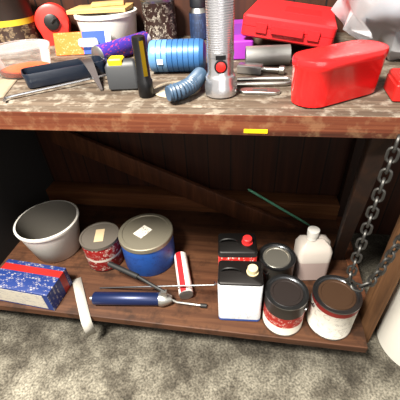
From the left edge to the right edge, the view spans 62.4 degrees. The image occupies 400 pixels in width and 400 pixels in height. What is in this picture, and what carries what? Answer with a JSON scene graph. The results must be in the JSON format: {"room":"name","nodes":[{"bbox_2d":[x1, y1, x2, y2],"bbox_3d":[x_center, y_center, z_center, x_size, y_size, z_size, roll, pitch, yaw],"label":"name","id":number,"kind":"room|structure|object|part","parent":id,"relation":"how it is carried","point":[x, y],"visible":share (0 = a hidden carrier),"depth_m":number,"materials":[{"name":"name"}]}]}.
{"room":"garage workshop","nodes":[
{"label":"garage workshop","id":0,"kind":"room"},
{"bbox_2d":[0,233,399,399],"bbox_3d":[-0.511,1.217,0.409,4.500,0.050,3.600,3,38,9],"label":"floor","id":1,"kind":"structure","parent":0,"point":[43,357],"depth_m":1.15,"materials":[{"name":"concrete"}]},
{"bbox_2d":[0,32,399,352],"bbox_3d":[-0.436,-0.048,1.249,2.250,0.907,0.685,3,38,9],"label":"workbench","id":2,"kind":"object","parent":1,"relation":"on","point":[197,213],"depth_m":1.16,"materials":[{"name":"brown wood"}]},
{"bbox_2d":[0,78,17,97],"bbox_3d":[-0.520,-0.280,0.818,0.100,0.008,0.160,-9,38,-7],"label":"sheet","id":3,"kind":"object","parent":2,"relation":"on","point":[5,84],"visible":0.98,"depth_m":0.83,"materials":[{"name":"beige paper"}]},
{"bbox_2d":[0,0,40,52],"bbox_3d":[-0.647,-0.614,1.125,0.160,0.172,0.160,3,38,9],"label":"can","id":4,"kind":"object","parent":2,"relation":"on","point":[17,20],"visible":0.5,"depth_m":1.08,"materials":[{"name":"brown metal"}]},
{"bbox_2d":[0,39,50,78],"bbox_3d":[-0.484,-0.384,0.898,0.162,0.067,0.162,3,38,9],"label":"food container","id":5,"kind":"object","parent":2,"relation":"on","point":[13,71],"visible":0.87,"depth_m":0.91,"materials":[{"name":"white plastic"}]},
{"bbox_2d":[0,259,71,310],"bbox_3d":[-0.632,0.314,1.234,0.250,0.092,0.126,6,39,12],"label":"carton","id":6,"kind":"object","parent":2,"relation":"on","point":[43,286],"visible":1,"depth_m":1.20,"materials":[{"name":"blue cardboard"}]},
{"bbox_2d":[13,200,79,262],"bbox_3d":[-0.620,0.142,1.394,0.254,0.165,0.254,3,38,9],"label":"plastic bucket","id":7,"kind":"object","parent":2,"relation":"on","point":[50,230],"visible":0.97,"depth_m":1.39,"materials":[{"name":"white plastic"}]},
{"bbox_2d":[35,2,70,45],"bbox_3d":[-0.508,-0.608,1.144,0.112,0.125,0.075,-9,38,-7],"label":"reel","id":8,"kind":"object","parent":2,"relation":"on","point":[50,18],"visible":0.94,"depth_m":1.12,"materials":[{"name":"red plastic"}]},
{"bbox_2d":[3,55,112,101],"bbox_3d":[-0.324,-0.298,0.796,0.295,0.044,0.180,-20,41,-20],"label":"gun","id":9,"kind":"object","parent":2,"relation":"on","point":[82,69],"visible":0.77,"depth_m":0.81,"materials":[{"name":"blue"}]},
{"bbox_2d":[53,30,110,55],"bbox_3d":[-0.366,-0.488,1.029,0.180,0.062,0.032,-2,38,3],"label":"package","id":10,"kind":"object","parent":2,"relation":"on","point":[69,43],"visible":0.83,"depth_m":1.03,"materials":[{"name":"orange"}]},
{"bbox_2d":[72,277,96,336],"bbox_3d":[-0.438,0.396,1.242,0.034,0.081,0.218,-19,40,-18],"label":"receipt","id":11,"kind":"object","parent":2,"relation":"attached to","point":[84,314],"visible":1,"depth_m":1.19,"materials":[{"name":"white paper"}]},
{"bbox_2d":[79,222,123,271],"bbox_3d":[-0.392,0.190,1.337,0.154,0.135,0.154,10,40,17],"label":"can","id":12,"kind":"object","parent":2,"relation":"on","point":[100,244],"visible":0.94,"depth_m":1.29,"materials":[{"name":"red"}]},
{"bbox_2d":[73,7,136,40],"bbox_3d":[-0.307,-0.579,1.110,0.206,0.100,0.206,3,38,9],"label":"plastic tub","id":13,"kind":"object","parent":2,"relation":"on","point":[121,24],"visible":0.4,"depth_m":1.03,"materials":[{"name":"white plastic"}]},
{"bbox_2d":[66,0,133,14],"bbox_3d":[-0.324,-0.631,1.079,0.190,0.022,0.120,0,38,5],"label":"wood","id":14,"kind":"object","parent":13,"relation":"on","point":[113,6],"visible":1,"depth_m":1.05,"materials":[{"name":"yellow wood"}]},
{"bbox_2d":[91,31,150,57],"bbox_3d":[-0.223,-0.458,0.985,0.052,0.052,0.221,21,44,29],"label":"tube","id":15,"kind":"object","parent":2,"relation":"on","point":[120,46],"visible":0.63,"depth_m":0.94,"materials":[{"name":"purple metal"}]},
{"bbox_2d":[105,55,137,90],"bbox_3d":[-0.173,-0.289,0.751,0.075,0.069,0.036,-2,38,3],"label":"tape measure","id":16,"kind":"object","parent":2,"relation":"on","point":[121,73],"visible":0.8,"depth_m":0.73,"materials":[{"name":"grey plastic"}]},
{"bbox_2d":[131,34,153,97],"bbox_3d":[-0.120,-0.276,0.687,0.033,0.121,0.033,-19,40,-19],"label":"penlight","id":17,"kind":"object","parent":2,"relation":"on","point":[144,81],"visible":1,"depth_m":0.68,"materials":[{"name":"black plastic"}]},
{"bbox_2d":[118,213,175,276],"bbox_3d":[-0.207,0.178,1.324,0.212,0.152,0.212,10,40,17],"label":"tin","id":18,"kind":"object","parent":2,"relation":"on","point":[146,241],"visible":0.98,"depth_m":1.26,"materials":[{"name":"blue metal"}]},
{"bbox_2d":[90,261,206,307],"bbox_3d":[-0.185,0.307,1.201,0.421,0.096,0.145,-1,38,4],"label":"gun","id":19,"kind":"object","parent":2,"relation":"on","point":[162,298],"visible":1,"depth_m":1.17,"materials":[{"name":"blue metal"}]},
{"bbox_2d":[100,281,216,288],"bbox_3d":[-0.162,0.310,1.193,0.449,0.098,0.018,3,38,9],"label":"rod","id":20,"kind":"object","parent":2,"relation":"on","point":[214,281],"visible":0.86,"depth_m":1.18,"materials":[{"name":"silver metal"}]},
{"bbox_2d":[140,0,177,39],"bbox_3d":[-0.134,-0.601,1.103,0.112,0.125,0.112,3,38,9],"label":"can","id":21,"kind":"object","parent":2,"relation":"on","point":[159,16],"visible":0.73,"depth_m":1.06,"materials":[{"name":"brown metal"}]},
{"bbox_2d":[148,38,205,71],"bbox_3d":[-0.056,-0.363,0.830,0.140,0.076,0.077,1,38,6],"label":"filter","id":22,"kind":"object","parent":2,"relation":"on","point":[165,55],"visible":0.95,"depth_m":0.80,"materials":[{"name":"blue"}]},
{"bbox_2d":[154,81,200,97],"bbox_3d":[-0.051,-0.251,0.745,0.108,0.003,0.108,3,38,9],"label":"disc","id":23,"kind":"object","parent":2,"relation":"on","point":[159,90],"visible":0.34,"depth_m":0.74,"materials":[{"name":"beige"}]},
{"bbox_2d":[174,251,192,298],"bbox_3d":[-0.066,0.277,1.266,0.052,0.052,0.213,-8,38,-5],"label":"tube","id":24,"kind":"object","parent":2,"relation":"on","point":[180,258],"visible":1,"depth_m":1.23,"materials":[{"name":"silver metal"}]},
{"bbox_2d":[165,67,206,101],"bbox_3d":[-0.025,-0.245,0.700,0.048,0.036,0.139,16,42,24],"label":"hose","id":25,"kind":"object","parent":2,"relation":"on","point":[182,89],"visible":1,"depth_m":0.67,"materials":[{"name":"blue plastic"}]},
{"bbox_2d":[189,0,206,39],"bbox_3d":[-0.003,-0.612,1.094,0.066,0.140,0.066,3,38,9],"label":"spray can","id":26,"kind":"object","parent":2,"relation":"on","point":[197,13],"visible":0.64,"depth_m":1.08,"materials":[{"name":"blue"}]},
{"bbox_2d":[205,0,236,98],"bbox_3d":[0.037,-0.357,0.611,0.068,0.326,0.068,-1,38,3],"label":"flashlight","id":27,"kind":"object","parent":2,"relation":"on","point":[220,83],"visible":1,"depth_m":0.64,"materials":[{"name":"silver metal"}]},
{"bbox_2d":[218,233,257,264],"bbox_3d":[0.133,0.215,1.189,0.132,0.222,0.100,-1,38,4],"label":"can","id":28,"kind":"object","parent":2,"relation":"on","point":[231,246],"visible":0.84,"depth_m":1.12,"materials":[{"name":"black"}]},
{"bbox_2d":[218,260,263,321],"bbox_3d":[0.131,0.294,1.091,0.140,0.219,0.100,1,38,6],"label":"can","id":29,"kind":"object","parent":2,"relation":"on","point":[240,283],"visible":1,"depth_m":1.04,"materials":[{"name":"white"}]},
{"bbox_2d":[234,19,253,59],"bbox_3d":[0.110,-0.499,1.013,0.085,0.049,0.310,-1,38,4],"label":"case","id":30,"kind":"object","parent":2,"relation":"on","point":[240,41],"visible":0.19,"depth_m":0.90,"materials":[{"name":"purple"}]},
{"bbox_3d":[0.128,-0.232,0.703,0.086,0.006,0.026,6,39,12],"label":"metal bracket","id":31,"kind":"part","parent":2,"relation":"part of","materials":[{"name":"silver metal"}]},
{"bbox_2d":[237,62,284,74],"bbox_3d":[0.148,-0.317,0.799,0.114,0.020,0.030,11,40,18],"label":"bolt","id":32,"kind":"object","parent":2,"relation":"on","point":[242,67],"visible":1,"depth_m":0.79,"materials":[{"name":"silver metal"}]},
{"bbox_2d":[237,76,291,86],"bbox_3d":[0.147,-0.268,0.744,0.127,0.010,0.044,1,38,6],"label":"u-bolt","id":33,"kind":"object","parent":2,"relation":"on","point":[263,80],"visible":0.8,"depth_m":0.73,"materials":[{"name":"silver metal"}]},
{"bbox_2d":[245,44,290,65],"bbox_3d":[0.172,-0.368,0.840,0.110,0.048,0.048,-1,38,4],"label":"pipe","id":34,"kind":"object","parent":2,"relation":"on","point":[269,55],"visible":0.89,"depth_m":0.82,"materials":[{"name":"grey metal"}]},
{"bbox_2d":[257,243,295,293],"bbox_3d":[0.269,0.251,1.192,0.134,0.149,0.135,24,46,31],"label":"paint can","id":35,"kind":"object","parent":2,"relation":"on","point":[275,258],"visible":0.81,"depth_m":1.14,"materials":[{"name":"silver metal"}]},
{"bbox_2d":[248,189,309,225],"bbox_3d":[0.348,0.033,1.452,0.285,0.156,0.012,9,40,16],"label":"stake","id":36,"kind":"object","parent":2,"relation":"on","point":[250,190],"visible":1,"depth_m":1.45,"materials":[{"name":"green plastic"}]},
{"bbox_2d":[262,274,308,335],"bbox_3d":[0.275,0.342,1.074,0.141,0.149,0.137,24,46,31],"label":"paint can","id":37,"kind":"object","parent":2,"relation":"on","point":[286,298],"visible":1,"depth_m":1.03,"materials":[{"name":"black metal"}]},
{"bbox_2d":[241,0,336,47],"bbox_3d":[0.259,-0.511,0.941,0.239,0.083,0.310,8,39,14],"label":"tool case","id":38,"kind":"object","parent":2,"relation":"on","point":[311,25],"visible":0.93,"depth_m":0.84,"materials":[{"name":"red plastic"}]},
{"bbox_2d":[293,226,332,279],"bbox_3d":[0.409,0.188,1.200,0.119,0.223,0.088,-2,38,3],"label":"plastic jug","id":39,"kind":"object","parent":2,"relation":"on","point":[313,251],"visible":0.92,"depth_m":1.16,"materials":[{"name":"beige plastic"}]},
{"bbox_2d":[306,275,362,340],"bbox_3d":[0.425,0.345,1.058,0.151,0.149,0.144,-9,38,-7],"label":"paint can","id":40,"kind":"object","parent":2,"relation":"on","point":[333,308],"visible":0.97,"depth_m":1.01,"materials":[{"name":"silver metal"}]},
{"bbox_2d":[291,40,389,107],"bbox_3d":[0.268,-0.248,0.644,0.204,0.089,0.090,-19,40,-19],"label":"plastic container","id":41,"kind":"object","parent":2,"relation":"on","point":[323,76],"visible":1,"depth_m":0.61,"materials":[{"name":"red plastic"}]},
{"bbox_2d":[331,0,399,60],"bbox_3d":[0.483,-0.495,0.771,0.337,0.301,0.282,3,38,9],"label":"plastic bag","id":42,"kind":"object","parent":2,"relation":"on","point":[383,20],"visible":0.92,"depth_m":0.79,"materials":[{"name":"white plastic"}]},
{"bbox_2d":[345,134,399,291],"bbox_3d":[0.409,0.058,0.703,0.119,0.431,0.023,3,38,9],"label":"hanging chain","id":43,"kind":"object","parent":2,"relation":"hanging from","point":[395,147],"visible":1,"depth_m":0.73,"materials":[{"name":"grey metal"}]},
{"bbox_2d":[383,68,399,101],"bbox_3d":[0.460,-0.225,0.624,0.180,0.057,0.080,5,39,11],"label":"toolbox","id":44,"kind":"object","parent":2,"relation":"on","point":[392,82],"visible":1,"depth_m":0.63,"materials":[{"name":"red plastic"}]},
{"bbox_2d":[377,279,399,365],"bbox_3d":[0.758,0.364,1.063,0.290,0.360,0.290,3,38,9],"label":"plastic bucket","id":45,"kind":"object","parent":1,"relation":"on","point":[388,326],"visible":0.93,"depth_m":1.09,"materials":[{"name":"white plastic"}]},
{"bbox_2d":[29,0,399,234],"bbox_3d":[-0.294,-0.856,1.059,4.500,2.400,0.050,3,38,9],"label":"wall","id":46,"kind":"structure","parent":0,"point":[257,163],"depth_m":1.48,"materials":[{"name":"brown wood"}]}
]}

